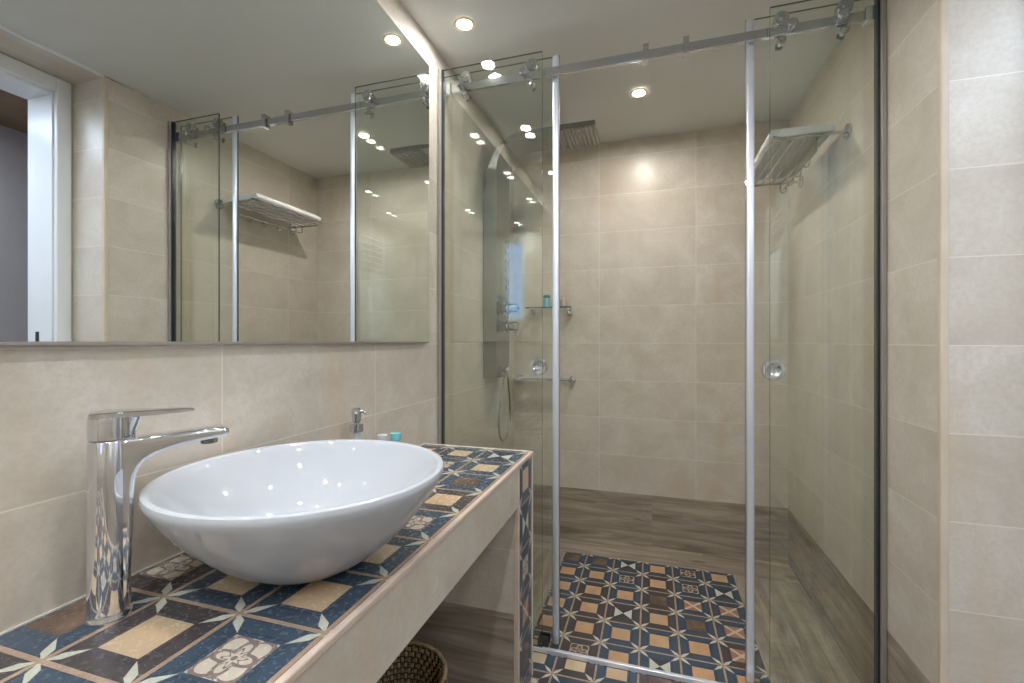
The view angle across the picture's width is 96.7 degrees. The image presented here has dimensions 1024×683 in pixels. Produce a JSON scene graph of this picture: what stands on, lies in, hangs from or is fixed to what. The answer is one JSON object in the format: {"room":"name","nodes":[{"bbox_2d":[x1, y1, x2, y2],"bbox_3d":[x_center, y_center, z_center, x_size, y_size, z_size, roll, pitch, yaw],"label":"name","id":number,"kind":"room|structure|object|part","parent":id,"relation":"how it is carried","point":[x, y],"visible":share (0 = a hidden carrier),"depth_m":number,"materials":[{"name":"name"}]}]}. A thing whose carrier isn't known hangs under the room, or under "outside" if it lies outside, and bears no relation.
{"room":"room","nodes":[
{"label":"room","id":0,"kind":"room"},
{"bbox_2d":[0,0,513,632],"bbox_3d":[-0.630,0.002,1.014,0.120,2.387,4.208,0,0,17],"label":"wall","id":1,"kind":"structure","parent":0,"point":[265,394],"depth_m":0.98,"materials":[{"name":"tile"}]},
{"bbox_2d":[0,0,428,345],"bbox_3d":[-0.666,-0.531,0.665,0.014,1.074,2.300,0,0,17],"label":"wall mirror","id":2,"kind":"object","parent":1,"relation":"attached to","point":[173,172],"visible":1,"depth_m":0.89,"materials":[{"name":"silver mirror"}]},
{"bbox_3d":[-0.666,0.003,0.665,0.014,0.006,2.300,0,0,17],"label":"rail","id":3,"kind":"part","parent":2,"relation":"part of","materials":[{"name":"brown metal"}]},
{"bbox_2d":[483,120,599,441],"bbox_3d":[0.158,-0.267,2.384,0.576,1.604,0.230,0,0,17],"label":"shower column","id":4,"kind":"structure","parent":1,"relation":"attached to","point":[497,308],"depth_m":2.36,"materials":[{"name":"metal"}]},
{"bbox_2d":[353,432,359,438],"bbox_3d":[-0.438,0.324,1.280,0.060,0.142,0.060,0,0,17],"label":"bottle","id":5,"kind":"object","parent":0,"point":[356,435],"depth_m":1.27,"materials":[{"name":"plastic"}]},
{"bbox_2d":[401,0,860,142],"bbox_3d":[0.105,-1.242,0.788,1.658,0.100,4.208,0,0,17],"label":"ceiling","id":6,"kind":"structure","parent":0,"point":[704,90],"depth_m":1.90,"materials":[{"name":"paint"}]},
{"bbox_2d":[453,16,475,31],"bbox_3d":[-0.178,-1.189,1.706,0.084,0.006,0.084,0,0,17],"label":"recessed light","id":7,"kind":"object","parent":6,"relation":"in","point":[462,23],"visible":1,"depth_m":1.70,"materials":[{"name":"white metal"}]},
{"bbox_2d":[630,88,647,97],"bbox_3d":[0.607,-1.189,2.178,0.084,0.006,0.084,0,0,17],"label":"recessed light","id":8,"kind":"object","parent":6,"relation":"in","point":[639,92],"visible":1,"depth_m":2.17,"materials":[{"name":"white"}]},
{"bbox_2d":[514,119,787,563],"bbox_3d":[0.811,0.002,2.709,1.638,2.387,0.120,0,0,17],"label":"wall","id":9,"kind":"structure","parent":0,"point":[652,230],"depth_m":2.63,"materials":[{"name":"tile"}]},
{"bbox_2d":[516,375,575,382],"bbox_3d":[0.204,0.232,2.798,0.369,0.044,0.067,0,0,17],"label":"towel bar","id":10,"kind":"object","parent":9,"relation":"attached to","point":[572,379],"visible":1,"depth_m":2.77,"materials":[{"name":"silver metal"}]},
{"bbox_3d":[0.049,0.232,2.846,0.044,0.044,0.067,0,0,17],"label":"post","id":11,"kind":"part","parent":10,"relation":"part of","materials":[{"name":"silver metal"}]},
{"bbox_3d":[0.198,0.232,2.778,0.345,0.019,0.019,0,0,17],"label":"rail","id":12,"kind":"part","parent":10,"relation":"part of","materials":[{"name":"silver metal"}]},
{"bbox_3d":[0.360,0.232,2.750,0.044,0.044,0.067,0,0,17],"label":"post","id":13,"kind":"part","parent":10,"relation":"part of","materials":[{"name":"silver metal"}]},
{"bbox_2d":[525,306,573,314],"bbox_3d":[0.229,-0.186,2.764,0.283,0.042,0.116,0,0,17],"label":"glass shelf","id":14,"kind":"object","parent":9,"relation":"attached to","point":[569,308],"visible":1,"depth_m":2.76,"materials":[{"name":"clear glass"}]},
{"bbox_2d":[543,295,549,306],"bbox_3d":[0.211,-0.244,2.768,0.042,0.074,0.042,0,0,17],"label":"shampoo bottle","id":15,"kind":"object","parent":14,"relation":"on","point":[546,301],"visible":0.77,"depth_m":2.75,"materials":[{"name":"plastic"}]},
{"bbox_3d":[0.229,-0.203,2.762,0.283,0.007,0.109,0,0,17],"label":"shelf glass","id":16,"kind":"part","parent":14,"relation":"part of","materials":[{"name":"clear glass"}]},
{"bbox_2d":[560,295,565,305],"bbox_3d":[0.307,-0.244,2.739,0.034,0.075,0.034,0,0,17],"label":"lotion bottle","id":17,"kind":"object","parent":14,"relation":"on","point":[562,300],"visible":0.8,"depth_m":2.73,"materials":[{"name":"beige plastic"}]},
{"bbox_2d":[530,532,860,682],"bbox_3d":[0.209,1.244,0.756,1.875,0.102,4.208,0,0,17],"label":"floor","id":18,"kind":"structure","parent":0,"point":[669,610],"depth_m":1.96,"materials":[{"name":"tile"}]},
{"bbox_2d":[0,443,532,682],"bbox_3d":[-0.414,0.794,0.773,0.432,0.802,1.935,0,0,17],"label":"countertop","id":19,"kind":"structure","parent":18,"relation":"on","point":[456,579],"depth_m":0.73,"materials":[{"name":"tile"}]},
{"bbox_2d":[83,407,229,627],"bbox_3d":[-0.532,0.247,0.691,0.174,0.295,0.054,0,0,-38],"label":"faucet","id":20,"kind":"object","parent":19,"relation":"on","point":[115,453],"visible":1,"depth_m":0.64,"materials":[{"name":"silver metal"}]},
{"bbox_3d":[-0.547,0.120,0.679,0.120,0.041,0.047,0,0,-38],"label":"lever","id":21,"kind":"part","parent":20,"relation":"part of","materials":[{"name":"silver metal"}]},
{"bbox_3d":[-0.523,0.261,0.698,0.151,0.248,0.036,0,0,-38],"label":"spout","id":22,"kind":"part","parent":20,"relation":"part of","materials":[{"name":"silver metal"}]},
{"bbox_2d":[138,439,443,585],"bbox_3d":[-0.365,0.310,0.821,0.479,0.167,0.479,0,0,17],"label":"vessel basin","id":23,"kind":"object","parent":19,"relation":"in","point":[297,513],"visible":1,"depth_m":0.76,"materials":[{"name":"white ceramic"}]},
{"bbox_2d":[349,407,365,438],"bbox_3d":[-0.438,0.290,1.280,0.060,0.209,0.060,0,0,17],"label":"soap dispenser","id":24,"kind":"object","parent":19,"relation":"on","point":[355,427],"visible":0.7,"depth_m":1.27,"materials":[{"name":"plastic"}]},
{"bbox_2d":[377,434,386,440],"bbox_3d":[-0.398,0.340,1.394,0.030,0.110,0.030,0,0,17],"label":"toiletry bottle","id":25,"kind":"object","parent":19,"relation":"on","point":[379,436],"visible":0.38,"depth_m":1.38,"materials":[{"name":"plastic"}]},
{"bbox_2d":[391,432,401,441],"bbox_3d":[-0.365,0.341,1.433,0.033,0.108,0.033,0,0,17],"label":"toiletry bottle","id":26,"kind":"object","parent":19,"relation":"on","point":[395,436],"visible":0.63,"depth_m":1.42,"materials":[{"name":"plastic"}]},
{"bbox_3d":[-0.213,0.400,0.712,0.012,0.014,1.935,0,0,17],"label":"edge trim","id":27,"kind":"part","parent":19,"relation":"part of","materials":[{"name":"beige tile"}]},
{"bbox_3d":[-0.166,0.810,1.610,0.414,0.770,0.181,0,0,17],"label":"panel","id":28,"kind":"part","parent":19,"relation":"part of","materials":[{"name":"tile"}]},
{"bbox_3d":[0.015,0.801,1.466,0.017,0.788,0.012,0,0,17],"label":"corner trim","id":29,"kind":"part","parent":19,"relation":"part of","materials":[{"name":"beige tile"}]},
{"bbox_3d":[0.040,0.801,1.549,0.015,0.788,0.161,0,0,17],"label":"patterned panel","id":30,"kind":"part","parent":19,"relation":"part of","materials":[{"name":"tile"}]},
{"bbox_3d":[0.066,0.801,1.632,0.017,0.787,0.012,0,0,17],"label":"corner trim","id":31,"kind":"part","parent":19,"relation":"part of","materials":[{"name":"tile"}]},
{"bbox_2d":[377,641,447,682],"bbox_3d":[-0.309,1.039,1.220,0.272,0.304,0.273,0,0,17],"label":"wicker basket","id":32,"kind":"object","parent":18,"relation":"on","point":[416,663],"visible":0.66,"depth_m":1.32,"materials":[{"name":"brown wicker"}]},
{"bbox_2d":[438,0,886,682],"bbox_3d":[0.441,0.038,1.675,1.536,2.312,0.082,0,0,17],"label":"shower enclosure","id":33,"kind":"object","parent":18,"relation":"on","point":[876,14],"visible":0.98,"depth_m":1.58,"materials":[{"name":"clear glass"}]},
{"bbox_3d":[-0.085,0.029,1.814,0.422,2.293,0.008,0,0,17],"label":"fixed pane","id":34,"kind":"part","parent":33,"relation":"part of","materials":[{"name":"clear glass"}]},
{"bbox_3d":[-0.049,0.032,1.852,0.494,2.298,0.008,0,0,17],"label":"sliding door","id":35,"kind":"part","parent":33,"relation":"part of","materials":[{"name":"clear glass"}]},
{"bbox_3d":[0.106,0.098,1.804,0.071,0.071,0.032,0,0,17],"label":"door knob","id":36,"kind":"part","parent":33,"relation":"part of","materials":[{"name":"silver metal"}]},
{"bbox_3d":[0.896,0.098,1.562,0.071,0.071,0.032,0,0,17],"label":"door knob","id":37,"kind":"part","parent":33,"relation":"part of","materials":[{"name":"silver metal"}]},
{"bbox_3d":[1.010,0.029,1.478,0.307,2.293,0.008,0,0,17],"label":"fixed pane","id":38,"kind":"part","parent":33,"relation":"part of","materials":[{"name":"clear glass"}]},
{"bbox_3d":[0.995,0.032,1.531,0.379,2.298,0.008,0,0,17],"label":"sliding door","id":39,"kind":"part","parent":33,"relation":"part of","materials":[{"name":"clear glass"}]},
{"bbox_2d":[788,0,1001,682],"bbox_3d":[1.339,0.002,1.776,0.120,2.387,1.354,0,0,17],"label":"wall","id":40,"kind":"structure","parent":0,"point":[831,216],"depth_m":1.33,"materials":[{"name":"tile"}]},
{"bbox_2d":[745,123,851,193],"bbox_3d":[1.208,-0.749,1.985,0.252,0.114,0.611,0,0,17],"label":"towel rack","id":41,"kind":"object","parent":40,"relation":"attached to","point":[847,131],"visible":0.98,"depth_m":1.86,"materials":[{"name":"silver metal"}]},
{"bbox_3d":[1.092,-0.788,2.021,0.009,0.009,0.555,0,0,17],"label":"rod","id":42,"kind":"part","parent":41,"relation":"part of","materials":[{"name":"silver metal"}]},
{"bbox_3d":[1.126,-0.778,2.010,0.009,0.009,0.555,0,0,17],"label":"rod","id":43,"kind":"part","parent":41,"relation":"part of","materials":[{"name":"silver metal"}]},
{"bbox_3d":[1.290,-0.783,2.250,0.248,0.023,0.013,0,0,17],"label":"arm","id":44,"kind":"part","parent":41,"relation":"part of","materials":[{"name":"silver metal"}]},
{"bbox_3d":[1.159,-0.778,2.000,0.009,0.009,0.555,0,0,17],"label":"rod","id":45,"kind":"part","parent":41,"relation":"part of","materials":[{"name":"silver metal"}]},
{"bbox_2d":[744,123,834,180],"bbox_3d":[1.185,-0.811,1.984,0.225,0.034,0.513,0,0,17],"label":"folded towel","id":46,"kind":"object","parent":41,"relation":"on","point":[811,129],"visible":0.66,"depth_m":1.89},
{"bbox_3d":[1.202,-0.778,1.987,0.009,0.009,0.555,0,0,17],"label":"rod","id":47,"kind":"part","parent":41,"relation":"part of","materials":[{"name":"silver metal"}]},
{"bbox_3d":[1.236,-0.750,1.976,0.008,0.057,0.523,0,0,17],"label":"rail","id":48,"kind":"part","parent":41,"relation":"part of","materials":[{"name":"silver metal"}]},
{"bbox_3d":[1.245,-0.778,1.974,0.009,0.009,0.555,0,0,17],"label":"rod","id":49,"kind":"part","parent":41,"relation":"part of","materials":[{"name":"silver metal"}]},
{"bbox_3d":[1.127,-0.783,1.720,0.248,0.023,0.013,0,0,17],"label":"arm","id":50,"kind":"part","parent":41,"relation":"part of","materials":[{"name":"silver metal"}]},
{"bbox_2d":[937,0,948,682],"bbox_3d":[1.089,0.003,1.150,0.018,2.385,0.018,0,0,17],"label":"trim","id":51,"kind":"structure","parent":40,"relation":"attached to","point":[942,5],"depth_m":1.14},
{"bbox_2d":[1002,0,1023,682],"bbox_3d":[1.348,0.002,1.128,0.277,2.387,0.120,0,0,17],"label":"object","id":52,"kind":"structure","parent":0,"point":[1012,10],"depth_m":1.10,"materials":[{"name":"tile"}]}
]}

